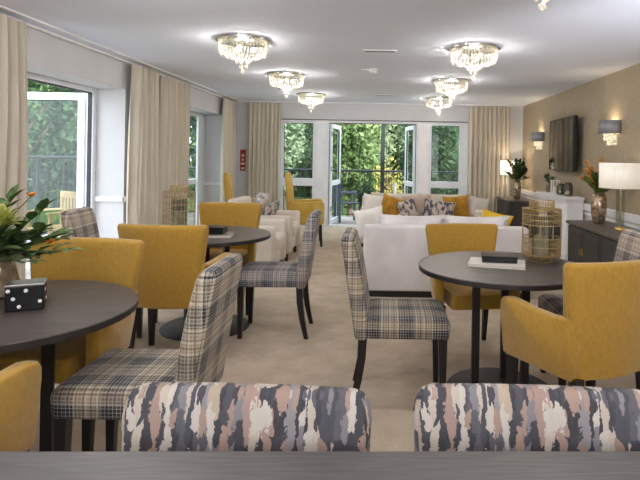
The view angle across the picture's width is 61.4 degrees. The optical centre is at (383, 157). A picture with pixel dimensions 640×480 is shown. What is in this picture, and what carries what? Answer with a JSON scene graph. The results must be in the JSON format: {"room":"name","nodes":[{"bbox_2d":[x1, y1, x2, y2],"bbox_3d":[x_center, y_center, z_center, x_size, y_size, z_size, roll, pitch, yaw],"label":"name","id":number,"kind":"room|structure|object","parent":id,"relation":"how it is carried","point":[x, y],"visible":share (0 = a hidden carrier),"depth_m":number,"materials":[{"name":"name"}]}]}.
{"room":"care facility","nodes":[
{"label":"care facility","id":0,"kind":"room"},
{"bbox_2d":[26,26,222,237],"bbox_3d":[-3.232,0.100,4.100,0.420,2.450,13.400,1,0,0],"label":"wall","id":1,"kind":"structure","parent":0,"point":[48,55],"depth_m":6.20,"materials":[{"name":"white paint"}]},
{"bbox_2d":[0,13,27,278],"bbox_3d":[-2.906,0.113,3.707,0.140,2.395,1.126,1,0,0],"label":"curtain","id":2,"kind":"object","parent":1,"relation":"hanging from","point":[13,41],"visible":0.71,"depth_m":4.12,"materials":[{"name":"fabric"}]},
{"bbox_2d":[27,72,96,213],"bbox_3d":[-3.395,0.257,4.975,0.080,2.130,2.450,1,0,0],"label":"window","id":3,"kind":"structure","parent":1,"relation":"in","point":[91,92],"depth_m":6.12,"materials":[{"name":"plastic"}]},
{"bbox_2d":[26,92,86,268],"bbox_3d":[-3.848,0.265,6.178,0.815,2.040,0.092,1,0,0],"label":"door","id":4,"kind":"structure","parent":3,"relation":"attached to","point":[81,98],"depth_m":6.13,"materials":[{"name":"white plastic"}]},
{"bbox_2d":[0,5,239,100],"bbox_3d":[-2.892,-1.108,4.050,0.180,0.022,12.900,1,0,0],"label":"trim","id":5,"kind":"structure","parent":1,"relation":"attached to","point":[1,6],"depth_m":5.26,"materials":[{"name":"paint"}]},
{"bbox_2d":[159,75,189,224],"bbox_3d":[-2.935,0.113,7.427,0.143,2.395,0.866,1,0,4],"label":"curtain","id":6,"kind":"object","parent":5,"relation":"hanging from","point":[174,95],"visible":0.66,"depth_m":7.32,"materials":[{"name":"fabric"}]},
{"bbox_2d":[126,64,158,224],"bbox_3d":[-2.907,0.113,6.458,0.155,2.395,0.644,1,0,0],"label":"curtain","id":7,"kind":"object","parent":1,"relation":"hanging from","point":[142,185],"visible":0.81,"depth_m":6.35,"materials":[{"name":"fabric"}]},
{"bbox_2d":[94,182,219,201],"bbox_3d":[-3.191,0.476,8.363,0.375,0.060,4.375,1,0,0],"label":"trim","id":8,"kind":"structure","parent":1,"relation":"attached to","point":[96,198],"depth_m":6.17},
{"bbox_2d":[188,111,204,224],"bbox_3d":[-3.377,0.258,8.940,0.115,2.130,1.980,1,0,0],"label":"window","id":9,"kind":"structure","parent":1,"relation":"in","point":[200,132],"depth_m":9.59,"materials":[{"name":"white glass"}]},
{"bbox_2d":[220,98,235,201],"bbox_3d":[-2.906,0.113,9.987,0.119,2.395,0.745,1,0,0],"label":"curtain","id":10,"kind":"object","parent":1,"relation":"hanging from","point":[228,132],"visible":0.62,"depth_m":9.85,"materials":[{"name":"fabric"}]},
{"bbox_2d":[236,100,513,105],"bbox_3d":[-0.182,-1.063,10.375,5.400,0.020,0.030,1,0,0],"label":"trim","id":11,"kind":"structure","parent":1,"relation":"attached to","point":[236,100],"depth_m":10.36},
{"bbox_2d":[246,103,280,209],"bbox_3d":[-2.355,0.122,10.406,0.656,2.395,0.110,1,0,0],"label":"curtain","id":12,"kind":"object","parent":11,"relation":"hanging from","point":[263,119],"visible":0.76,"depth_m":10.39,"materials":[{"name":"fabric"}]},
{"bbox_2d":[467,106,509,212],"bbox_3d":[2.040,0.197,10.406,0.806,2.395,0.122,1,0,0],"label":"curtain","id":13,"kind":"object","parent":11,"relation":"hanging from","point":[488,127],"visible":0.79,"depth_m":10.39,"materials":[{"name":"fabric"}]},
{"bbox_2d":[0,0,639,105],"bbox_3d":[-0.240,-1.149,4.100,6.320,0.150,13.400,1,0,0],"label":"ceiling","id":14,"kind":"structure","parent":0,"point":[568,44],"depth_m":4.85,"materials":[{"name":"paint"}]},
{"bbox_2d":[215,34,270,73],"bbox_3d":[-1.304,-0.936,4.930,0.500,0.312,0.500,1,0,0],"label":"chandelier","id":15,"kind":"object","parent":14,"relation":"hanging from","point":[240,42],"visible":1,"depth_m":4.85,"materials":[{"name":"clear glass"}]},
{"bbox_2d":[267,71,305,97],"bbox_3d":[-1.274,-0.936,6.960,0.500,0.312,0.500,1,0,-19],"label":"chandelier","id":16,"kind":"object","parent":14,"relation":"hanging from","point":[285,76],"visible":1,"depth_m":6.87,"materials":[{"name":"glass"}]},
{"bbox_2d":[297,92,325,111],"bbox_3d":[-1.244,-0.935,9.100,0.500,0.312,0.500,1,0,-9],"label":"chandelier","id":17,"kind":"object","parent":14,"relation":"hanging from","point":[310,95],"visible":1,"depth_m":9.02,"materials":[{"name":"glass"}]},
{"bbox_2d":[425,97,451,115],"bbox_3d":[0.965,-0.898,9.400,0.500,0.312,0.500,1,0,-31],"label":"chandelier","id":18,"kind":"object","parent":14,"relation":"hanging from","point":[428,99],"visible":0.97,"depth_m":9.31,"materials":[{"name":"clear glass"}]},
{"bbox_2d":[433,78,469,102],"bbox_3d":[0.915,-0.899,7.250,0.500,0.312,0.500,1,0,-4],"label":"chandelier","id":19,"kind":"object","parent":14,"relation":"hanging from","point":[450,83],"visible":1,"depth_m":7.17,"materials":[{"name":"clear glass"}]},
{"bbox_2d":[448,42,500,79],"bbox_3d":[0.860,-0.899,5.110,0.500,0.312,0.500,1,0,-37],"label":"chandelier","id":20,"kind":"object","parent":14,"relation":"hanging from","point":[481,49],"visible":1,"depth_m":5.03,"materials":[{"name":"clear glass"}]},
{"bbox_2d":[29,226,635,451],"bbox_3d":[-0.284,1.435,4.100,6.320,0.120,13.400,1,0,0],"label":"floor","id":21,"kind":"structure","parent":0,"point":[273,349],"depth_m":3.79,"materials":[{"name":"beige carpet"}]},
{"bbox_2d":[0,360,41,451],"bbox_3d":[-1.487,0.889,1.562,0.640,0.932,0.567,1,0,2],"label":"chair","id":22,"kind":"object","parent":21,"relation":"on","point":[20,382],"visible":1,"depth_m":1.72,"materials":[{"name":"yellow fabric"}]},
{"bbox_2d":[0,280,138,451],"bbox_3d":[-1.547,0.980,2.150,1.000,0.748,1.000,1,0,-20],"label":"round table","id":23,"kind":"object","parent":21,"relation":"on","point":[72,309],"visible":0.7,"depth_m":2.17,"materials":[{"name":"black wood"}]},
{"bbox_2d":[0,255,19,299],"bbox_3d":[-1.674,0.503,2.300,0.170,0.200,0.170,1,0,0],"label":"vase","id":24,"kind":"object","parent":23,"relation":"on","point":[8,270],"visible":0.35,"depth_m":2.27,"materials":[{"name":"brown glass"}]},
{"bbox_2d":[0,183,84,263],"bbox_3d":[-1.620,0.295,2.236,0.688,0.360,0.440,1,0,0],"label":"bouquet","id":25,"kind":"object","parent":24,"relation":"in","point":[12,243],"visible":1,"depth_m":2.25,"materials":[{"name":"green plant"}]},
{"bbox_2d":[4,278,47,311],"bbox_3d":[-1.450,0.553,2.160,0.136,0.106,0.104,1,0,-27],"label":"box","id":26,"kind":"object","parent":23,"relation":"on","point":[22,294],"visible":1,"depth_m":2.12,"materials":[{"name":"black metal"}]},
{"bbox_2d":[0,237,143,451],"bbox_3d":[-1.550,0.888,2.568,0.640,0.932,0.567,1,0,1],"label":"chair","id":27,"kind":"object","parent":21,"relation":"on","point":[110,260],"visible":0.48,"depth_m":2.73,"materials":[{"name":"yellow fabric"}]},
{"bbox_2d":[61,207,157,337],"bbox_3d":[-2.114,0.871,4.157,0.610,0.947,0.452,1,0,-6],"label":"dining chair","id":28,"kind":"object","parent":21,"relation":"on","point":[83,219],"visible":0.33,"depth_m":4.03,"materials":[{"name":"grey fabric"}]},
{"bbox_2d":[50,253,241,451],"bbox_3d":[-0.941,0.891,2.190,0.610,0.947,0.452,1,0,0],"label":"dining chair","id":29,"kind":"object","parent":21,"relation":"on","point":[101,389],"visible":0.77,"depth_m":2.02,"materials":[{"name":"fabric"}]},
{"bbox_2d":[117,223,231,348],"bbox_3d":[-1.417,0.890,3.611,0.640,0.932,0.567,1,0,2],"label":"chair","id":30,"kind":"object","parent":21,"relation":"on","point":[173,259],"visible":0.71,"depth_m":3.37,"materials":[{"name":"yellow fabric"}]},
{"bbox_2d":[159,226,270,340],"bbox_3d":[-1.427,0.982,4.280,1.000,0.748,1.000,1,0,-40],"label":"round table","id":31,"kind":"object","parent":21,"relation":"on","point":[173,329],"visible":0.31,"depth_m":4.18,"materials":[{"name":"black wood"}]},
{"bbox_2d":[162,185,195,224],"bbox_3d":[-1.652,0.413,4.300,0.252,0.379,0.252,1,0,-23],"label":"candle lantern","id":32,"kind":"object","parent":31,"relation":"on","point":[179,218],"visible":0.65,"depth_m":4.26,"materials":[{"name":"wicker"}]},
{"bbox_2d":[173,212,184,224],"bbox_3d":[-1.654,0.510,4.300,0.087,0.160,0.087,1,0,0],"label":"candle","id":33,"kind":"object","parent":32,"relation":"on","point":[179,214],"depth_m":4.26,"materials":[{"name":"white wax"}]},
{"bbox_2d":[208,232,233,237],"bbox_3d":[-1.320,0.598,4.150,0.280,0.022,0.200,1,0,-8],"label":"book","id":34,"kind":"object","parent":31,"relation":"on","point":[227,234],"visible":0.39,"depth_m":4.07,"materials":[{"name":"white paper"}]},
{"bbox_2d":[207,225,227,233],"bbox_3d":[-1.340,0.559,4.160,0.204,0.052,0.144,1,0,-2],"label":"box","id":35,"kind":"object","parent":34,"relation":"on","point":[213,229],"visible":0.56,"depth_m":4.09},
{"bbox_2d":[198,202,261,314],"bbox_3d":[-1.448,0.889,4.838,0.640,0.932,0.567,1,0,-3],"label":"chair","id":36,"kind":"object","parent":21,"relation":"on","point":[242,214],"visible":0.48,"depth_m":5.02,"materials":[{"name":"yellow fabric"}]},
{"bbox_2d":[223,172,254,202],"bbox_3d":[-2.197,0.783,8.341,0.610,1.120,0.620,1,0,-15],"label":"chair","id":37,"kind":"object","parent":21,"relation":"on","point":[228,190],"visible":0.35,"depth_m":8.01,"materials":[{"name":"yellow fabric"}]},
{"bbox_2d":[199,218,286,260],"bbox_3d":[-1.634,0.952,6.280,0.875,0.800,0.800,1,0,0],"label":"armchair","id":38,"kind":"object","parent":21,"relation":"on","point":[273,248],"visible":0.24,"depth_m":6.04,"materials":[{"name":"beige fabric"}]},
{"bbox_2d":[275,232,285,250],"bbox_3d":[-1.547,0.974,6.280,0.700,0.160,0.510,1,0,0],"label":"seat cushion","id":39,"kind":"object","parent":38,"relation":"on","point":[280,236],"depth_m":6.23,"materials":[{"name":"beige fabric"}]},
{"bbox_2d":[120,382,371,450],"bbox_3d":[-0.328,0.956,1.008,0.578,0.838,0.566,1,0,2],"label":"upholstered chair","id":40,"kind":"object","parent":21,"relation":"on","point":[156,416],"visible":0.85,"depth_m":1.21,"materials":[{"name":"multicoloured fabric"}]},
{"bbox_2d":[228,196,299,260],"bbox_3d":[-1.634,0.952,7.360,0.875,0.800,0.800,1,0,0],"label":"armchair","id":41,"kind":"object","parent":21,"relation":"on","point":[292,217],"visible":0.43,"depth_m":7.21,"materials":[{"name":"beige fabric"}]},
{"bbox_2d":[253,191,268,212],"bbox_3d":[-1.726,0.680,7.332,0.244,0.482,0.511,1,0,-3],"label":"cushion","id":42,"kind":"object","parent":41,"relation":"on","point":[261,197],"visible":0.41,"depth_m":7.17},
{"bbox_2d":[261,200,279,214],"bbox_3d":[-1.553,0.749,7.182,0.215,0.347,0.420,1,0,11],"label":"cushion","id":43,"kind":"object","parent":41,"relation":"on","point":[272,208],"visible":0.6,"depth_m":7.07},
{"bbox_2d":[237,209,321,338],"bbox_3d":[-0.821,0.893,4.221,0.610,0.947,0.452,1,0,-2],"label":"dining chair","id":44,"kind":"object","parent":21,"relation":"on","point":[253,274],"visible":0.93,"depth_m":4.02,"materials":[{"name":"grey fabric"}]},
{"bbox_2d":[285,172,324,246],"bbox_3d":[-1.258,0.799,8.415,0.610,1.120,0.620,1,0,-9],"label":"chair","id":45,"kind":"object","parent":21,"relation":"on","point":[306,207],"visible":0.66,"depth_m":8.12,"materials":[{"name":"yellow fabric"}]},
{"bbox_2d":[0,451,639,479],"bbox_3d":[-0.065,1.004,0.748,3.200,0.750,0.795,1,0,-2],"label":"console table","id":46,"kind":"object","parent":21,"relation":"on","point":[90,465],"visible":1,"depth_m":1.09,"materials":[{"name":"grey wood"}]},
{"bbox_2d":[341,227,449,389],"bbox_3d":[0.061,0.908,3.120,0.610,0.947,0.452,1,0,0],"label":"dining chair","id":47,"kind":"object","parent":21,"relation":"on","point":[372,318],"visible":1,"depth_m":2.91,"materials":[{"name":"fabric"}]},
{"bbox_2d":[360,192,482,246],"bbox_3d":[0.603,0.986,8.650,1.950,0.808,0.920,1,0,0],"label":"sofa","id":48,"kind":"object","parent":21,"relation":"on","point":[438,197],"visible":0.11,"depth_m":8.80,"materials":[{"name":"beige fabric"}]},
{"bbox_2d":[363,193,382,207],"bbox_3d":[-0.135,0.751,8.450,0.453,0.386,0.173,1,0,1],"label":"cushion","id":49,"kind":"object","parent":48,"relation":"on","point":[371,201],"visible":0.44,"depth_m":8.39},
{"bbox_2d":[381,193,405,214],"bbox_3d":[0.135,0.764,8.301,0.476,0.433,0.186,1,0,4],"label":"cushion","id":50,"kind":"object","parent":48,"relation":"on","point":[389,206],"visible":0.6,"depth_m":8.23,"materials":[{"name":"yellow fabric"}]},
{"bbox_2d":[371,192,420,198],"bbox_3d":[0.204,0.765,8.870,0.865,0.380,0.220,1,-6,0],"label":"cushion","id":51,"kind":"object","parent":48,"relation":"on","point":[399,196],"depth_m":8.83,"materials":[{"name":"beige fabric"}]},
{"bbox_2d":[396,197,419,215],"bbox_3d":[0.365,0.788,8.171,0.376,0.376,0.154,1,0,-10],"label":"cushion","id":52,"kind":"object","parent":48,"relation":"on","point":[408,207],"visible":0.85,"depth_m":8.12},
{"bbox_2d":[402,194,430,215],"bbox_3d":[0.525,0.762,8.430,0.483,0.375,0.173,1,0,-1],"label":"cushion","id":53,"kind":"object","parent":48,"relation":"on","point":[419,200],"visible":0.46,"depth_m":8.37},
{"bbox_2d":[422,198,455,215],"bbox_3d":[0.845,0.795,8.176,0.531,0.348,0.160,1,0,2],"label":"cushion","id":54,"kind":"object","parent":48,"relation":"on","point":[432,207],"visible":0.76,"depth_m":8.12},
{"bbox_2d":[419,193,469,201],"bbox_3d":[1.009,0.778,8.870,0.865,0.380,0.220,1,-6,0],"label":"cushion","id":55,"kind":"object","parent":48,"relation":"on","point":[438,197],"depth_m":8.82,"materials":[{"name":"beige fabric"}]},
{"bbox_2d":[442,195,470,216],"bbox_3d":[1.141,0.768,8.391,0.449,0.389,0.174,1,0,-1],"label":"cushion","id":56,"kind":"object","parent":48,"relation":"on","point":[461,208],"visible":0.58,"depth_m":8.33,"materials":[{"name":"yellow fabric"}]},
{"bbox_2d":[469,196,490,216],"bbox_3d":[1.510,0.786,8.435,0.382,0.376,0.177,1,0,2],"label":"cushion","id":57,"kind":"object","parent":48,"relation":"on","point":[475,203],"visible":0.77,"depth_m":8.38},
{"bbox_2d":[363,214,528,297],"bbox_3d":[0.613,0.987,5.730,1.640,0.808,0.920,1,0,0],"label":"sofa","id":58,"kind":"object","parent":21,"relation":"on","point":[393,249],"visible":0.55,"depth_m":5.27,"materials":[{"name":"white fabric"}]},
{"bbox_2d":[353,205,382,237],"bbox_3d":[-0.145,0.678,5.633,0.378,0.374,0.152,1,0,2],"label":"cushion","id":59,"kind":"object","parent":58,"relation":"on","point":[368,216],"visible":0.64,"depth_m":5.57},
{"bbox_2d":[379,214,445,224],"bbox_3d":[0.292,0.766,5.510,0.702,0.380,0.220,1,6,0],"label":"cushion","id":60,"kind":"object","parent":58,"relation":"on","point":[386,219],"depth_m":5.42,"materials":[{"name":"white fabric"}]},
{"bbox_2d":[444,215,509,225],"bbox_3d":[0.942,0.777,5.510,0.702,0.380,0.220,1,6,0],"label":"cushion","id":61,"kind":"object","parent":58,"relation":"on","point":[500,220],"depth_m":5.44,"materials":[{"name":"white fabric"}]},
{"bbox_2d":[425,223,519,339],"bbox_3d":[0.608,0.945,3.846,0.608,0.890,0.539,1,0,-8],"label":"chair","id":62,"kind":"object","parent":21,"relation":"on","point":[441,237],"visible":0.5,"depth_m":3.99,"materials":[{"name":"yellow fabric"}]},
{"bbox_2d":[419,251,573,384],"bbox_3d":[0.703,1.018,3.200,1.000,0.748,1.000,1,0,0],"label":"round table","id":63,"kind":"object","parent":21,"relation":"on","point":[450,267],"visible":0.52,"depth_m":3.13,"materials":[{"name":"grey wood"}]},
{"bbox_2d":[468,257,524,269],"bbox_3d":[0.679,0.634,3.210,0.330,0.018,0.220,1,0,14],"label":"book","id":64,"kind":"object","parent":63,"relation":"on","point":[473,261],"visible":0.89,"depth_m":3.13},
{"bbox_2d":[481,252,517,263],"bbox_3d":[0.695,0.604,3.220,0.209,0.040,0.124,1,0,8],"label":"box","id":65,"kind":"object","parent":64,"relation":"on","point":[486,257],"visible":1,"depth_m":3.17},
{"bbox_2d":[521,200,561,262],"bbox_3d":[0.992,0.458,3.360,0.243,0.380,0.243,1,0,-28],"label":"candle lantern","id":66,"kind":"object","parent":63,"relation":"on","point":[540,243],"visible":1,"depth_m":3.32,"materials":[{"name":"gold wicker"}]},
{"bbox_2d":[534,233,548,259],"bbox_3d":[0.991,0.555,3.360,0.088,0.160,0.088,1,0,0],"label":"candle","id":67,"kind":"object","parent":66,"relation":"on","point":[539,243],"depth_m":3.32,"materials":[{"name":"beige wax"}]},
{"bbox_2d":[496,197,535,238],"bbox_3d":[2.419,1.086,9.860,0.526,0.670,0.970,1,0,0],"label":"sideboard","id":68,"kind":"object","parent":21,"relation":"on","point":[505,205],"visible":0.44,"depth_m":9.40,"materials":[{"name":"black wood"}]},
{"bbox_2d":[500,161,514,197],"bbox_3d":[2.413,0.401,10.070,0.430,0.700,0.430,1,0,0],"label":"table lamp","id":69,"kind":"object","parent":68,"relation":"on","point":[503,164],"visible":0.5,"depth_m":9.95,"materials":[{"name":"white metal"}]},
{"bbox_2d":[513,179,520,199],"bbox_3d":[2.411,0.570,9.660,0.150,0.362,0.150,1,0,0],"label":"vase","id":70,"kind":"object","parent":68,"relation":"on","point":[516,184],"visible":0.99,"depth_m":9.60,"materials":[{"name":"brown metal"}]},
{"bbox_2d":[503,155,529,180],"bbox_3d":[2.393,0.192,9.677,0.511,0.522,0.506,1,0,8],"label":"bouquet","id":71,"kind":"object","parent":70,"relation":"in","point":[518,170],"visible":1,"depth_m":9.59,"materials":[{"name":"green plant"}]},
{"bbox_2d":[413,383,639,450],"bbox_3d":[0.345,0.967,1.028,0.578,0.838,0.566,1,0,2],"label":"upholstered chair","id":72,"kind":"object","parent":21,"relation":"on","point":[446,416],"visible":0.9,"depth_m":1.23,"materials":[{"name":"multicoloured fabric"}]},
{"bbox_2d":[536,191,584,260],"bbox_3d":[2.551,0.977,7.830,0.274,0.893,1.360,1,0,0],"label":"mantelpiece","id":73,"kind":"object","parent":21,"relation":"on","point":[571,206],"visible":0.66,"depth_m":7.33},
{"bbox_2d":[536,191,584,199],"bbox_3d":[2.558,0.550,7.830,0.274,0.038,1.360,1,0,0],"label":"shelf","id":74,"kind":"object","parent":73,"relation":"attached to","point":[545,194],"depth_m":7.54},
{"bbox_2d":[500,260,639,389],"bbox_3d":[0.988,0.931,2.635,0.640,0.932,0.567,1,0,-22],"label":"chair","id":75,"kind":"object","parent":21,"relation":"on","point":[596,336],"visible":0.99,"depth_m":2.39,"materials":[{"name":"yellow fabric"}]},
{"bbox_2d":[538,229,639,384],"bbox_3d":[1.313,0.929,3.300,0.610,0.947,0.452,1,0,0],"label":"dining chair","id":76,"kind":"object","parent":21,"relation":"on","point":[628,246],"visible":0.32,"depth_m":3.34,"materials":[{"name":"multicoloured fabric"}]},
{"bbox_2d":[566,220,639,262],"bbox_3d":[2.429,1.086,5.420,0.506,0.670,2.020,1,0,0],"label":"sideboard","id":77,"kind":"object","parent":21,"relation":"on","point":[588,241],"visible":0.44,"depth_m":5.75,"materials":[{"name":"black wood"}]},
{"bbox_2d":[591,192,606,223],"bbox_3d":[2.471,0.575,6.130,0.176,0.355,0.176,1,0,0],"label":"vase","id":78,"kind":"object","parent":77,"relation":"on","point":[598,200],"visible":0.98,"depth_m":6.06,"materials":[{"name":"brown metal"}]},
{"bbox_2d":[579,157,609,192],"bbox_3d":[2.471,0.224,6.111,0.460,0.480,0.318,1,0,0],"label":"bouquet","id":79,"kind":"object","parent":78,"relation":"in","point":[593,180],"visible":0.62,"depth_m":6.08,"materials":[{"name":"green plant"}]},
{"bbox_2d":[599,163,639,229],"bbox_3d":[2.494,0.402,5.620,0.430,0.700,0.430,1,0,0],"label":"table lamp","id":80,"kind":"object","parent":77,"relation":"on","point":[620,176],"visible":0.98,"depth_m":5.44,"materials":[{"name":"fabric"}]},
{"bbox_2d":[234,101,522,197],"bbox_3d":[-0.143,0.153,10.660,5.760,2.450,0.220,1,0,0],"label":"wall","id":81,"kind":"structure","parent":0,"point":[328,111],"depth_m":10.55,"materials":[{"name":"white paint"}]},
{"bbox_2d":[280,120,315,225],"bbox_3d":[-1.715,0.296,10.650,0.700,2.110,0.090,1,0,0],"label":"window","id":82,"kind":"structure","parent":81,"relation":"in","point":[296,181],"depth_m":10.61,"materials":[{"name":"white plastic"}]},
{"bbox_2d":[315,120,327,226],"bbox_3d":[-1.250,0.304,10.635,0.230,2.110,0.130,1,0,0],"label":"trim","id":83,"kind":"structure","parent":81,"relation":"attached to","point":[321,125],"depth_m":10.57,"materials":[{"name":"paint"}]},
{"bbox_2d":[326,120,417,226],"bbox_3d":[-0.235,0.321,10.650,1.800,2.110,0.120,1,0,0],"label":"door frame","id":84,"kind":"structure","parent":81,"relation":"in","point":[329,121],"depth_m":10.60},
{"bbox_2d":[329,124,340,223],"bbox_3d":[-1.010,0.323,11.116,0.092,2.020,0.855,1,0,8],"label":"door","id":85,"kind":"structure","parent":84,"relation":"attached to","point":[332,126],"depth_m":10.91,"materials":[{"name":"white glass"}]},
{"bbox_2d":[404,125,415,193],"bbox_3d":[0.560,0.350,11.119,0.092,2.020,0.855,1,0,-10],"label":"door","id":86,"kind":"structure","parent":84,"relation":"attached to","point":[410,128],"depth_m":11.21,"materials":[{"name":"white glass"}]},
{"bbox_2d":[417,122,427,193],"bbox_3d":[0.764,0.338,10.635,0.200,2.110,0.130,1,0,0],"label":"trim","id":87,"kind":"structure","parent":81,"relation":"attached to","point":[422,171],"depth_m":10.57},
{"bbox_2d":[427,122,467,193],"bbox_3d":[1.259,0.346,10.650,0.790,2.110,0.104,1,0,0],"label":"window","id":88,"kind":"structure","parent":81,"relation":"in","point":[461,184],"depth_m":10.61,"materials":[{"name":"white plastic"}]},
{"bbox_2d":[522,63,639,230],"bbox_3d":[2.817,0.203,4.085,0.160,2.450,13.370,1,0,0],"label":"wall","id":89,"kind":"structure","parent":0,"point":[616,95],"depth_m":7.05,"materials":[{"name":"paint"}]},
{"bbox_2d":[531,132,543,149],"bbox_3d":[2.655,-0.297,9.300,0.180,0.296,0.340,1,0,0],"label":"wall sconce","id":90,"kind":"object","parent":89,"relation":"attached to","point":[537,137],"visible":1,"depth_m":9.20,"materials":[{"name":"fabric"}]},
{"bbox_2d":[549,115,577,171],"bbox_3d":[2.675,-0.200,7.929,0.109,0.780,1.200,1,0,2],"label":"television","id":91,"kind":"object","parent":89,"relation":"attached to","point":[563,131],"visible":1,"depth_m":7.75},
{"bbox_2d":[521,189,639,229],"bbox_3d":[2.711,0.689,4.075,0.035,0.155,12.950,1,0,0],"label":"trim","id":92,"kind":"structure","parent":89,"relation":"attached to","point":[628,217],"depth_m":6.26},
{"bbox_2d":[598,120,620,145],"bbox_3d":[2.655,-0.297,6.340,0.180,0.296,0.340,1,0,0],"label":"wall sconce","id":93,"kind":"object","parent":89,"relation":"attached to","point":[610,128],"visible":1,"depth_m":6.23,"materials":[{"name":"fabric"}]},
{"label":"outside","id":94,"kind":"structure","parent":0,"visible":0},
{"bbox_2d":[25,213,191,278],"bbox_3d":[-4.754,1.389,7.000,2.540,0.100,12.000,1,0,0],"label":"paving","id":95,"kind":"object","parent":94,"point":[27,273],"depth_m":6.25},
{"bbox_2d":[26,191,75,258],"bbox_3d":[-4.401,0.905,7.141,0.620,0.880,0.520,1,0,30],"label":"garden chair","id":96,"kind":"object","parent":95,"relation":"on","point":[67,198],"visible":0.38,"depth_m":7.34,"materials":[{"name":"brown wood"}]},
{"bbox_2d":[27,156,76,234],"bbox_3d":[-5.412,0.647,8.300,0.048,1.363,7.644,1,0,0],"label":"balcony railing","id":97,"kind":"object","parent":95,"relation":"on","point":[37,158],"visible":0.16,"depth_m":8.52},
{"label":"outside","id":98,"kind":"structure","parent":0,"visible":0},
{"bbox_2d":[187,214,356,224],"bbox_3d":[-0.025,1.460,11.705,12.000,0.120,1.790,1,0,0],"label":"deck","id":99,"kind":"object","parent":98,"point":[344,220],"depth_m":11.63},
{"bbox_2d":[189,167,457,214],"bbox_3d":[-0.014,0.849,12.200,10.444,1.143,0.048,1,0,0],"label":"balcony railing","id":100,"kind":"object","parent":99,"relation":"on","point":[191,168],"visible":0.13,"depth_m":12.19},
{"bbox_2d":[333,183,360,222],"bbox_3d":[-0.787,0.967,11.623,0.520,0.840,0.490,1,0,-20],"label":"balcony chair","id":101,"kind":"object","parent":99,"relation":"on","point":[340,192],"visible":0.7,"depth_m":11.58,"materials":[{"name":"grey metal"}]},
{"bbox_2d":[380,124,384,192],"bbox_3d":[-0.029,-0.060,12.050,0.090,2.920,0.090,1,0,0],"label":"post","id":102,"kind":"object","parent":99,"relation":"on","point":[382,125],"visible":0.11,"depth_m":12.01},
{"bbox_3d":[-0.381,1.234,11.200,0.330,0.320,0.330,1,0,0],"label":"planter","id":103,"kind":"object","parent":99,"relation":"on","visible":0},
{"bbox_2d":[355,183,374,206],"bbox_3d":[-0.391,0.820,11.196,0.438,0.588,0.428,1,0,0],"label":"shrub","id":104,"kind":"object","parent":103,"relation":"on","point":[366,188],"visible":0.52,"depth_m":11.14,"materials":[{"name":"green plant"}]},
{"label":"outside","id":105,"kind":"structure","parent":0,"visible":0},
{"bbox_2d":[30,178,361,226],"bbox_3d":[-0.033,1.930,27.500,80.000,0.100,65.000,1,0,0],"label":"ground","id":106,"kind":"structure","parent":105,"point":[42,215],"depth_m":17.24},
{"bbox_2d":[28,81,55,180],"bbox_3d":[-9.605,-1.322,13.248,2.681,6.081,2.212,1,0,0],"label":"tree","id":107,"kind":"object","parent":106,"relation":"on","point":[41,87],"visible":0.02,"depth_m":13.32,"materials":[{"name":"green plant"}]},
{"bbox_2d":[27,80,83,208],"bbox_3d":[-6.993,-0.936,10.207,2.246,5.399,2.025,1,0,0],"label":"tree","id":108,"kind":"object","parent":106,"relation":"on","point":[37,114],"visible":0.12,"depth_m":10.37,"materials":[{"name":"green plant"}]},
{"bbox_2d":[27,84,195,209],"bbox_3d":[-11.924,-1.601,16.594,1.508,6.784,15.915,1,0,28],"label":"hedge","id":109,"kind":"object","parent":106,"relation":"on","point":[192,120],"visible":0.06,"depth_m":18.07,"materials":[{"name":"green plant"}]},
{"bbox_2d":[284,123,307,196],"bbox_3d":[-3.066,-0.541,14.658,1.874,4.743,1.710,1,0,0],"label":"tree","id":110,"kind":"object","parent":106,"relation":"on","point":[294,141],"visible":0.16,"depth_m":14.69,"materials":[{"name":"green plant"}]},
{"bbox_2d":[284,124,312,209],"bbox_3d":[-3.091,-0.849,17.361,2.152,5.358,1.845,1,0,20],"label":"tree","id":111,"kind":"object","parent":106,"relation":"on","point":[306,131],"visible":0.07,"depth_m":17.28,"materials":[{"name":"green plant"}]},
{"bbox_2d":[188,117,458,197],"bbox_3d":[-0.003,-1.104,25.024,19.000,6.317,1.375,1,0,0],"label":"hedge","id":112,"kind":"object","parent":106,"relation":"on","point":[304,190],"visible":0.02,"depth_m":24.86,"materials":[{"name":"green plant"}]},
{"bbox_2d":[330,123,380,216],"bbox_3d":[-0.903,-0.363,14.515,1.813,4.461,1.583,1,0,0],"label":"tree","id":113,"kind":"object","parent":106,"relation":"on","point":[350,139],"visible":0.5,"depth_m":14.16,"materials":[{"name":"green plant"}]},
{"bbox_2d":[345,124,396,191],"bbox_3d":[-0.567,-0.712,17.394,2.032,5.170,1.824,1,0,6],"label":"tree","id":114,"kind":"object","parent":106,"relation":"on","point":[388,143],"visible":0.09,"depth_m":17.28,"materials":[{"name":"green plant"}]},
{"bbox_2d":[373,157,403,193],"bbox_3d":[0.130,0.906,13.005,0.829,1.966,0.671,1,0,23],"label":"bush","id":115,"kind":"object","parent":106,"relation":"on","point":[387,189],"visible":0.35,"depth_m":12.96,"materials":[{"name":"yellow plant"}]},
{"bbox_2d":[393,125,458,168],"bbox_3d":[1.831,-1.421,21.211,3.124,6.668,3.121,1,0,0],"label":"tree","id":116,"kind":"object","parent":106,"relation":"on","point":[400,126],"visible":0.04,"depth_m":21.23,"materials":[{"name":"green plant"}]},
{"bbox_2d":[396,125,458,193],"bbox_3d":[1.212,-0.329,14.495,1.773,4.465,1.663,1,0,0],"label":"tree","id":117,"kind":"object","parent":106,"relation":"on","point":[442,142],"visible":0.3,"depth_m":14.42,"materials":[{"name":"green plant"}]},
{"bbox_2d":[432,126,458,194],"bbox_3d":[2.116,-0.783,17.283,1.997,5.403,1.894,1,0,-17],"label":"tree","id":118,"kind":"object","parent":106,"relation":"on","point":[457,168],"visible":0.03,"depth_m":17.23,"materials":[{"name":"green plant"}]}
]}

